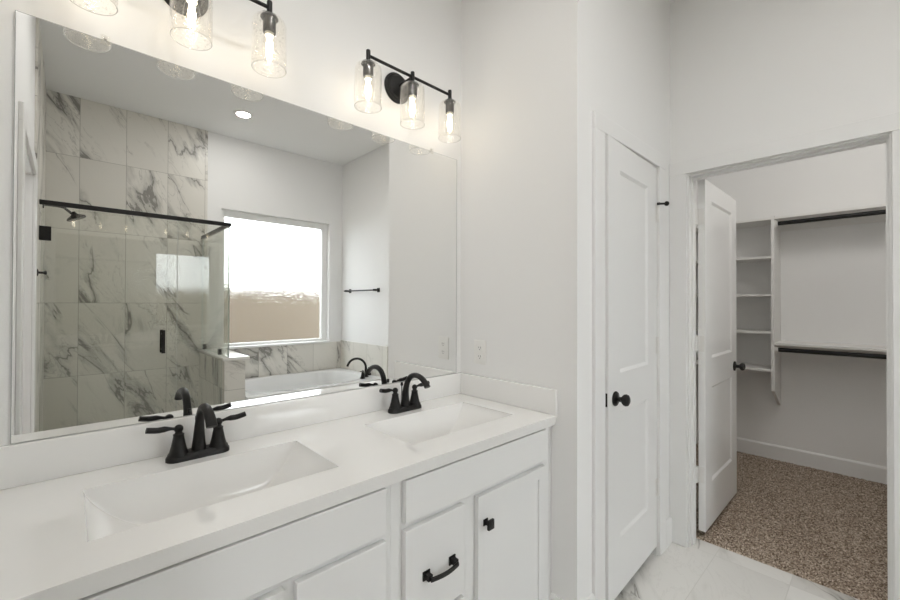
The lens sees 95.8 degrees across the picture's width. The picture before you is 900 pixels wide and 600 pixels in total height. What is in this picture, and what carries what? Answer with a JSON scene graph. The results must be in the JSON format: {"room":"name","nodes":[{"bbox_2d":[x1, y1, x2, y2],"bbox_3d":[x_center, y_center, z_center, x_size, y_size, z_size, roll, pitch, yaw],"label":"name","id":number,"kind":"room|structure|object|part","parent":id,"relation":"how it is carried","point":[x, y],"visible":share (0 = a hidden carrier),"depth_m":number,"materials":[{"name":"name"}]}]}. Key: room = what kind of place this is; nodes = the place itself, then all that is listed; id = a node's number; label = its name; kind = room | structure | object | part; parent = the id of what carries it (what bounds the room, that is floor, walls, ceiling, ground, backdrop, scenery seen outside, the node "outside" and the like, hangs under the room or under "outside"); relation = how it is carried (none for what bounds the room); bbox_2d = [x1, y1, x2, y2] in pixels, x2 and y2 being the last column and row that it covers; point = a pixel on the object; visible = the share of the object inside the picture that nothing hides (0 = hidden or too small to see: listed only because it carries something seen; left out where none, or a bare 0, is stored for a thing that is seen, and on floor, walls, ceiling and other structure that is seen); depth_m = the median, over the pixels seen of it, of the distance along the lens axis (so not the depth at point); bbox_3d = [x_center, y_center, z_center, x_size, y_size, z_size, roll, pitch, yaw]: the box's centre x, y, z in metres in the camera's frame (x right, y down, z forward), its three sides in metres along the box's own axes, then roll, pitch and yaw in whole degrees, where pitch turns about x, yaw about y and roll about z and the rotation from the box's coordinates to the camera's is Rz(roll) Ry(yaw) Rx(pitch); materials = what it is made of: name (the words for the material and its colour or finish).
{"room":"bathroom","nodes":[
{"label":"bathroom","id":0,"kind":"room"},
{"bbox_2d":[0,0,461,445],"bbox_3d":[-0.243,-0.175,1.871,2.743,3.028,0.120,1,-1,-43],"label":"wall","id":1,"kind":"structure","parent":0,"point":[326,39],"depth_m":1.49,"materials":[{"name":"white paint"}]},
{"bbox_2d":[70,0,286,77],"bbox_3d":[-0.762,-0.876,1.190,0.535,0.261,0.166,1,-1,-43],"label":"vanity light","id":2,"kind":"object","parent":1,"relation":"attached to","point":[195,9],"visible":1,"depth_m":1.28,"materials":[{"name":"clear glass"}]},
{"bbox_3d":[-0.898,-0.830,1.020,0.104,0.166,0.104,1,-1,-43],"label":"lamp shade","id":3,"kind":"part","parent":2,"relation":"part of","materials":[{"name":"clear glass"}]},
{"bbox_3d":[-0.741,-0.828,1.167,0.104,0.166,0.104,1,-1,-43],"label":"lamp shade","id":4,"kind":"part","parent":2,"relation":"part of","materials":[{"name":"clear glass"}]},
{"bbox_3d":[-0.741,-0.823,1.167,0.028,0.088,0.028,1,-1,-43],"label":"bulb stem","id":5,"kind":"part","parent":2,"relation":"part of","materials":[{"name":"white glass"}]},
{"bbox_3d":[-0.584,-0.827,1.315,0.104,0.166,0.104,1,-1,-43],"label":"lamp shade","id":6,"kind":"part","parent":2,"relation":"part of","materials":[{"name":"clear glass"}]},
{"bbox_2d":[260,0,278,35],"bbox_3d":[-0.584,-0.914,1.315,0.054,0.103,0.054,1,-1,-43],"label":"socket","id":7,"kind":"object","parent":2,"relation":"attached to","point":[269,18],"depth_m":1.30,"materials":[{"name":"black metal"}]},
{"bbox_3d":[-0.584,-0.821,1.315,0.028,0.088,0.028,1,-1,-43],"label":"bulb stem","id":8,"kind":"part","parent":2,"relation":"part of","materials":[{"name":"white glass"}]},
{"bbox_2d":[0,372,461,489],"bbox_3d":[-0.524,0.411,1.507,1.602,0.103,0.018,1,-1,-43],"label":"backsplash","id":9,"kind":"structure","parent":1,"relation":"attached to","point":[25,463],"depth_m":1.20,"materials":[{"name":"stone"}]},
{"bbox_2d":[10,10,456,443],"bbox_3d":[-0.521,-0.183,1.520,1.520,1.083,0.009,1,-1,-43],"label":"vanity mirror","id":10,"kind":"object","parent":1,"relation":"attached to","point":[184,239],"visible":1,"depth_m":1.27,"materials":[{"name":"silver mirror"}]},
{"bbox_2d":[354,49,460,142],"bbox_3d":[-0.179,-0.870,1.737,0.535,0.261,0.166,1,-1,-43],"label":"vanity light","id":11,"kind":"object","parent":1,"relation":"attached to","point":[399,90],"visible":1,"depth_m":1.74,"materials":[{"name":"clear glass"}]},
{"bbox_2d":[361,49,374,77],"bbox_3d":[-0.315,-0.912,1.568,0.054,0.103,0.054,1,-1,-43],"label":"socket","id":12,"kind":"object","parent":11,"relation":"attached to","point":[368,65],"depth_m":1.55,"materials":[{"name":"black metal"}]},
{"bbox_3d":[-0.315,-0.824,1.567,0.104,0.166,0.104,1,-1,-43],"label":"lamp shade","id":13,"kind":"part","parent":11,"relation":"part of","materials":[{"name":"clear glass"}]},
{"bbox_3d":[-0.315,-0.818,1.567,0.028,0.088,0.028,1,-1,-43],"label":"bulb stem","id":14,"kind":"part","parent":11,"relation":"part of","materials":[{"name":"white glass"}]},
{"bbox_3d":[-0.190,-0.938,1.750,0.013,0.017,0.094,1,-1,-43],"label":"arm","id":15,"kind":"part","parent":11,"relation":"part of","materials":[{"name":"black metal"}]},
{"bbox_2d":[406,71,418,96],"bbox_3d":[-0.158,-0.910,1.715,0.054,0.103,0.054,1,-1,-43],"label":"socket","id":16,"kind":"object","parent":11,"relation":"attached to","point":[412,85],"depth_m":1.70,"materials":[{"name":"black metal"}]},
{"bbox_3d":[-0.158,-0.822,1.714,0.104,0.166,0.104,1,-1,-43],"label":"lamp shade","id":17,"kind":"part","parent":11,"relation":"part of","materials":[{"name":"clear glass"}]},
{"bbox_3d":[-0.158,-0.817,1.714,0.028,0.088,0.028,1,-1,-43],"label":"bulb stem","id":18,"kind":"part","parent":11,"relation":"part of","materials":[{"name":"white glass"}]},
{"bbox_3d":[-0.001,-0.821,1.862,0.104,0.166,0.104,1,-1,-43],"label":"lamp shade","id":19,"kind":"part","parent":11,"relation":"part of","materials":[{"name":"clear glass"}]},
{"bbox_2d":[444,90,455,113],"bbox_3d":[-0.001,-0.908,1.863,0.054,0.103,0.054,1,-1,-43],"label":"socket","id":20,"kind":"object","parent":11,"relation":"attached to","point":[449,102],"depth_m":1.85,"materials":[{"name":"black metal"}]},
{"bbox_3d":[-0.001,-0.815,1.862,0.028,0.088,0.028,1,-1,-43],"label":"bulb stem","id":21,"kind":"part","parent":11,"relation":"part of","materials":[{"name":"white glass"}]},
{"bbox_2d":[460,0,550,387],"bbox_3d":[0.280,-0.174,1.917,0.120,3.028,0.529,1,-1,-43],"label":"wall","id":22,"kind":"structure","parent":0,"point":[506,44],"depth_m":1.85,"materials":[{"name":"white paint"}]},
{"bbox_2d":[474,340,485,364],"bbox_3d":[0.145,0.252,1.963,0.007,0.116,0.078,1,-1,-43],"label":"wall outlet plate","id":23,"kind":"object","parent":22,"relation":"attached to","point":[479,345],"visible":1,"depth_m":1.96,"materials":[{"name":"white plastic"}]},
{"bbox_2d":[550,592,563,599],"bbox_3d":[0.449,1.269,1.623,0.014,0.140,0.120,1,-1,-43],"label":"baseboard","id":24,"kind":"structure","parent":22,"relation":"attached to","point":[553,596],"depth_m":1.65,"materials":[{"name":"white wood"}]},
{"bbox_2d":[551,0,669,599],"bbox_3d":[0.830,-0.171,1.988,1.019,3.028,0.120,1,-1,-43],"label":"wall","id":25,"kind":"structure","parent":0,"point":[609,57],"depth_m":1.66,"materials":[{"name":"white paint"}]},
{"bbox_2d":[585,593,594,599],"bbox_3d":[0.537,1.269,1.615,0.131,0.140,0.014,1,-1,-43],"label":"baseboard","id":26,"kind":"structure","parent":25,"relation":"attached to","point":[591,596],"depth_m":1.65,"materials":[{"name":"white wood"}]},
{"bbox_2d":[592,109,665,599],"bbox_3d":[0.877,0.281,1.937,0.790,2.123,0.016,1,-1,-43],"label":"trim","id":27,"kind":"structure","parent":25,"relation":"attached to","point":[602,126],"depth_m":1.70,"materials":[{"name":"white wood"}]},
{"bbox_2d":[605,135,668,599],"bbox_3d":[0.892,0.298,1.955,0.669,1.993,0.158,1,-1,-43],"label":"door","id":28,"kind":"structure","parent":25,"relation":"in","point":[631,210],"depth_m":1.88,"materials":[{"name":"white wood"}]},
{"bbox_3d":[0.737,0.427,1.743,0.064,0.064,0.063,1,-1,-43],"label":"knob","id":29,"kind":"part","parent":28,"relation":"part of","materials":[{"name":"black metal"}]},
{"bbox_2d":[646,161,656,554],"bbox_3d":[0.830,0.319,1.986,0.610,2.048,0.120,1,-1,-43],"label":"trim","id":30,"kind":"structure","parent":25,"relation":"attached to","point":[654,551],"depth_m":2.15,"materials":[{"name":"white wood"}]},
{"bbox_2d":[666,516,671,548],"bbox_3d":[1.203,1.276,2.240,0.107,0.140,0.014,1,-1,-43],"label":"baseboard","id":31,"kind":"structure","parent":25,"relation":"attached to","point":[669,519],"depth_m":2.23,"materials":[{"name":"white wood"}]},
{"bbox_2d":[696,180,696,428],"bbox_3d":[1.671,-0.159,3.328,1.803,3.028,0.120,1,-1,-43],"label":"wall","id":32,"kind":"structure","parent":0,"point":[696,180],"depth_m":3.89,"materials":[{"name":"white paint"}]},
{"bbox_2d":[615,538,858,599],"bbox_3d":[0.924,1.383,0.704,2.869,0.100,3.408,1,-1,-43],"label":"floor","id":33,"kind":"structure","parent":0,"point":[703,570],"depth_m":1.95,"materials":[{"name":"tile"}]},
{"bbox_2d":[79,426,550,599],"bbox_3d":[-0.331,0.919,1.296,1.602,0.829,0.588,1,-1,-43],"label":"vanity cabinet","id":34,"kind":"object","parent":33,"relation":"on","point":[477,526],"visible":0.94,"depth_m":1.15,"materials":[{"name":"white paint"}]},
{"bbox_3d":[-0.538,0.929,0.762,0.443,0.564,0.018,1,-1,-43],"label":"door","id":35,"kind":"part","parent":34,"relation":"part of","materials":[{"name":"white paint"}]},
{"bbox_2d":[0,372,557,599],"bbox_3d":[-0.338,0.483,1.308,1.602,0.248,0.563,1,-1,-43],"label":"countertop","id":36,"kind":"structure","parent":34,"relation":"on","point":[82,515],"depth_m":1.09,"materials":[{"name":"stone"}]},
{"bbox_2d":[145,403,245,463],"bbox_3d":[-0.740,0.377,1.185,0.206,0.166,0.208,0,0,-4],"label":"faucet","id":37,"kind":"object","parent":36,"relation":"on","point":[178,453],"visible":1,"depth_m":1.18,"materials":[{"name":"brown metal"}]},
{"bbox_3d":[-0.804,0.366,1.147,0.090,0.031,0.024,1,-1,-43],"label":"lever","id":38,"kind":"part","parent":37,"relation":"part of","materials":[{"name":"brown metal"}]},
{"bbox_3d":[-0.780,0.412,1.169,0.051,0.071,0.051,1,-1,-43],"label":"handle","id":39,"kind":"part","parent":37,"relation":"part of","materials":[{"name":"brown metal"}]},
{"bbox_3d":[-0.743,0.450,1.204,0.164,0.020,0.054,1,-1,-43],"label":"plate","id":40,"kind":"part","parent":37,"relation":"part of","materials":[{"name":"brown metal"}]},
{"bbox_3d":[-0.698,0.370,1.156,0.041,0.153,0.174,1,-1,-43],"label":"spout","id":41,"kind":"part","parent":37,"relation":"part of","materials":[{"name":"brown metal"}]},
{"bbox_3d":[-0.706,0.413,1.239,0.051,0.071,0.051,1,-1,-43],"label":"handle","id":42,"kind":"part","parent":37,"relation":"part of","materials":[{"name":"brown metal"}]},
{"bbox_3d":[-0.682,0.367,1.262,0.090,0.031,0.024,1,-1,-43],"label":"lever","id":43,"kind":"part","parent":37,"relation":"part of","materials":[{"name":"brown metal"}]},
{"bbox_2d":[83,441,338,541],"bbox_3d":[-0.596,0.532,1.052,0.520,0.145,0.292,1,-1,-43],"label":"basin","id":44,"kind":"object","parent":36,"relation":"in","point":[111,509],"depth_m":1.12,"materials":[{"name":"white ceramic"}]},
{"bbox_2d":[379,373,429,413],"bbox_3d":[-0.186,0.382,1.704,0.206,0.166,0.208,0,0,-4],"label":"faucet","id":45,"kind":"object","parent":36,"relation":"on","point":[395,407],"visible":1,"depth_m":1.70,"materials":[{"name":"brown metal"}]},
{"bbox_3d":[-0.251,0.372,1.667,0.090,0.031,0.024,1,-1,-43],"label":"lever","id":46,"kind":"part","parent":45,"relation":"part of","materials":[{"name":"brown metal"}]},
{"bbox_3d":[-0.227,0.418,1.689,0.051,0.071,0.051,1,-1,-43],"label":"handle","id":47,"kind":"part","parent":45,"relation":"part of","materials":[{"name":"brown metal"}]},
{"bbox_3d":[-0.190,0.456,1.724,0.164,0.020,0.054,1,-1,-43],"label":"plate","id":48,"kind":"part","parent":45,"relation":"part of","materials":[{"name":"brown metal"}]},
{"bbox_3d":[-0.153,0.418,1.759,0.051,0.071,0.051,1,-1,-43],"label":"handle","id":49,"kind":"part","parent":45,"relation":"part of","materials":[{"name":"brown metal"}]},
{"bbox_3d":[-0.144,0.375,1.676,0.041,0.153,0.174,1,-1,-43],"label":"spout","id":50,"kind":"part","parent":45,"relation":"part of","materials":[{"name":"brown metal"}]},
{"bbox_3d":[-0.129,0.373,1.782,0.090,0.031,0.024,1,-1,-43],"label":"lever","id":51,"kind":"part","parent":45,"relation":"part of","materials":[{"name":"brown metal"}]},
{"bbox_2d":[365,402,512,444],"bbox_3d":[-0.030,0.537,1.583,0.520,0.145,0.292,1,-1,-43],"label":"basin","id":52,"kind":"object","parent":36,"relation":"in","point":[419,427],"depth_m":1.71,"materials":[{"name":"white ceramic"}]},
{"bbox_3d":[-0.267,0.790,1.018,0.246,0.280,0.018,1,-1,-43],"label":"drawer","id":53,"kind":"part","parent":34,"relation":"part of","materials":[{"name":"white paint"}]},
{"bbox_3d":[-0.181,0.869,1.125,1.585,0.729,0.021,1,-1,-43],"label":"frame","id":54,"kind":"part","parent":34,"relation":"part of","materials":[{"name":"white paint"}]},
{"bbox_3d":[-0.045,0.792,1.227,0.237,0.280,0.018,1,-1,-43],"label":"drawer","id":55,"kind":"part","parent":34,"relation":"part of","materials":[{"name":"white paint"}]},
{"bbox_3d":[-0.019,0.804,1.211,0.130,0.026,0.038,1,-1,-43],"label":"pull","id":56,"kind":"part","parent":34,"relation":"part of","materials":[{"name":"black metal"}]},
{"bbox_3d":[-0.045,1.081,1.225,0.237,0.270,0.018,1,-1,-43],"label":"drawer","id":57,"kind":"part","parent":34,"relation":"part of","materials":[{"name":"white paint"}]},
{"bbox_3d":[0.129,0.746,1.357,0.029,0.033,0.029,1,-1,-43],"label":"knob","id":58,"kind":"part","parent":34,"relation":"part of","materials":[{"name":"black metal"}]},
{"bbox_3d":[0.229,0.937,1.484,0.390,0.564,0.018,1,-1,-43],"label":"door","id":59,"kind":"part","parent":34,"relation":"part of","materials":[{"name":"white paint"}]},
{"bbox_2d":[670,0,899,576],"bbox_3d":[1.916,-0.170,1.664,0.120,3.028,3.378,1,-1,-43],"label":"wall","id":60,"kind":"structure","parent":0,"point":[744,73],"depth_m":1.96,"materials":[{"name":"white paint"}]},
{"bbox_2d":[695,179,745,531],"bbox_3d":[1.664,0.312,2.525,0.760,1.985,0.157,1,-1,-43],"label":"door","id":61,"kind":"structure","parent":60,"relation":"in","point":[715,215],"depth_m":2.46,"materials":[{"name":"white wood"}]},
{"bbox_3d":[1.924,0.442,2.703,0.064,0.064,0.061,1,-1,-43],"label":"knob","id":62,"kind":"part","parent":61,"relation":"part of","materials":[{"name":"black metal"}]},
{"bbox_2d":[669,112,899,599],"bbox_3d":[1.554,0.290,1.944,0.016,2.110,0.933,1,-1,-43],"label":"trim","id":63,"kind":"structure","parent":60,"relation":"attached to","point":[888,123],"depth_m":2.13,"materials":[{"name":"white wood"}]},
{"bbox_2d":[688,133,893,599],"bbox_3d":[1.604,0.328,1.990,0.120,2.035,0.758,1,-1,-43],"label":"trim","id":64,"kind":"structure","parent":60,"relation":"attached to","point":[884,138],"depth_m":1.97,"materials":[{"name":"white wood"}]},
{"bbox_2d":[697,143,886,466],"bbox_3d":[3.088,-0.155,3.225,0.120,3.028,2.210,1,-1,-43],"label":"wall","id":65,"kind":"structure","parent":0,"point":[833,279],"depth_m":3.28,"materials":[{"name":"white paint"}]},
{"bbox_2d":[696,203,886,404],"bbox_3d":[2.933,0.107,3.079,0.299,1.560,1.968,1,-1,-43],"label":"closet shelving","id":66,"kind":"object","parent":65,"relation":"attached to","point":[774,368],"visible":0.59,"depth_m":3.25,"materials":[{"name":"white paint"}]},
{"bbox_3d":[2.466,0.569,3.571,0.299,0.018,0.607,1,-1,-43],"label":"shelf","id":67,"kind":"part","parent":66,"relation":"part of","materials":[{"name":"white paint"}]},
{"bbox_3d":[2.467,0.266,3.573,0.299,0.018,0.607,1,-1,-43],"label":"shelf","id":68,"kind":"part","parent":66,"relation":"part of","materials":[{"name":"white paint"}]},
{"bbox_3d":[2.468,-0.037,3.575,0.299,0.018,0.607,1,-1,-43],"label":"shelf","id":69,"kind":"part","parent":66,"relation":"part of","materials":[{"name":"white paint"}]},
{"bbox_3d":[2.469,-0.341,3.578,0.299,0.018,0.607,1,-1,-43],"label":"shelf","id":70,"kind":"part","parent":66,"relation":"part of","materials":[{"name":"white paint"}]},
{"bbox_3d":[2.682,0.109,3.346,0.298,1.560,0.020,1,-1,-43],"label":"panel","id":71,"kind":"part","parent":66,"relation":"part of","materials":[{"name":"white paint"}]},
{"bbox_3d":[2.936,-0.653,3.084,0.299,0.018,1.968,1,-1,-43],"label":"shelf","id":72,"kind":"part","parent":66,"relation":"part of","materials":[{"name":"white paint"}]},
{"bbox_2d":[774,209,885,227],"bbox_3d":[3.063,-0.612,2.774,0.064,0.064,1.339,1,-1,-43],"label":"closet rod","id":73,"kind":"object","parent":66,"relation":"attached to","point":[876,212],"visible":0.93,"depth_m":3.01,"materials":[{"name":"black metal"}]},
{"bbox_2d":[774,345,886,358],"bbox_3d":[3.060,0.394,2.766,0.064,0.064,1.339,1,-1,-43],"label":"closet rod","id":74,"kind":"object","parent":66,"relation":"attached to","point":[777,349],"visible":1,"depth_m":3.00,"materials":[{"name":"black metal"}]},
{"bbox_3d":[3.147,0.347,2.848,0.299,0.018,1.341,1,-1,-43],"label":"shelf","id":75,"kind":"part","parent":66,"relation":"part of","materials":[{"name":"white paint"}]},
{"bbox_2d":[698,432,886,483],"bbox_3d":[3.034,1.294,3.168,0.014,0.128,1.970,1,-1,-43],"label":"baseboard","id":76,"kind":"structure","parent":65,"relation":"attached to","point":[869,472],"depth_m":3.27,"materials":[{"name":"white wood"}]},
{"bbox_3d":[2.428,1.404,2.597,1.917,0.096,2.210,1,-1,-43],"label":"floor","id":77,"kind":"structure","parent":0,"visible":0},
{"bbox_2d":[696,442,887,599],"bbox_3d":[2.385,1.349,2.557,1.797,0.012,1.970,1,-1,-43],"label":"carpet","id":78,"kind":"object","parent":77,"relation":"on","point":[828,529],"visible":0.67,"depth_m":2.44,"materials":[{"name":"beige carpet"}]}
]}

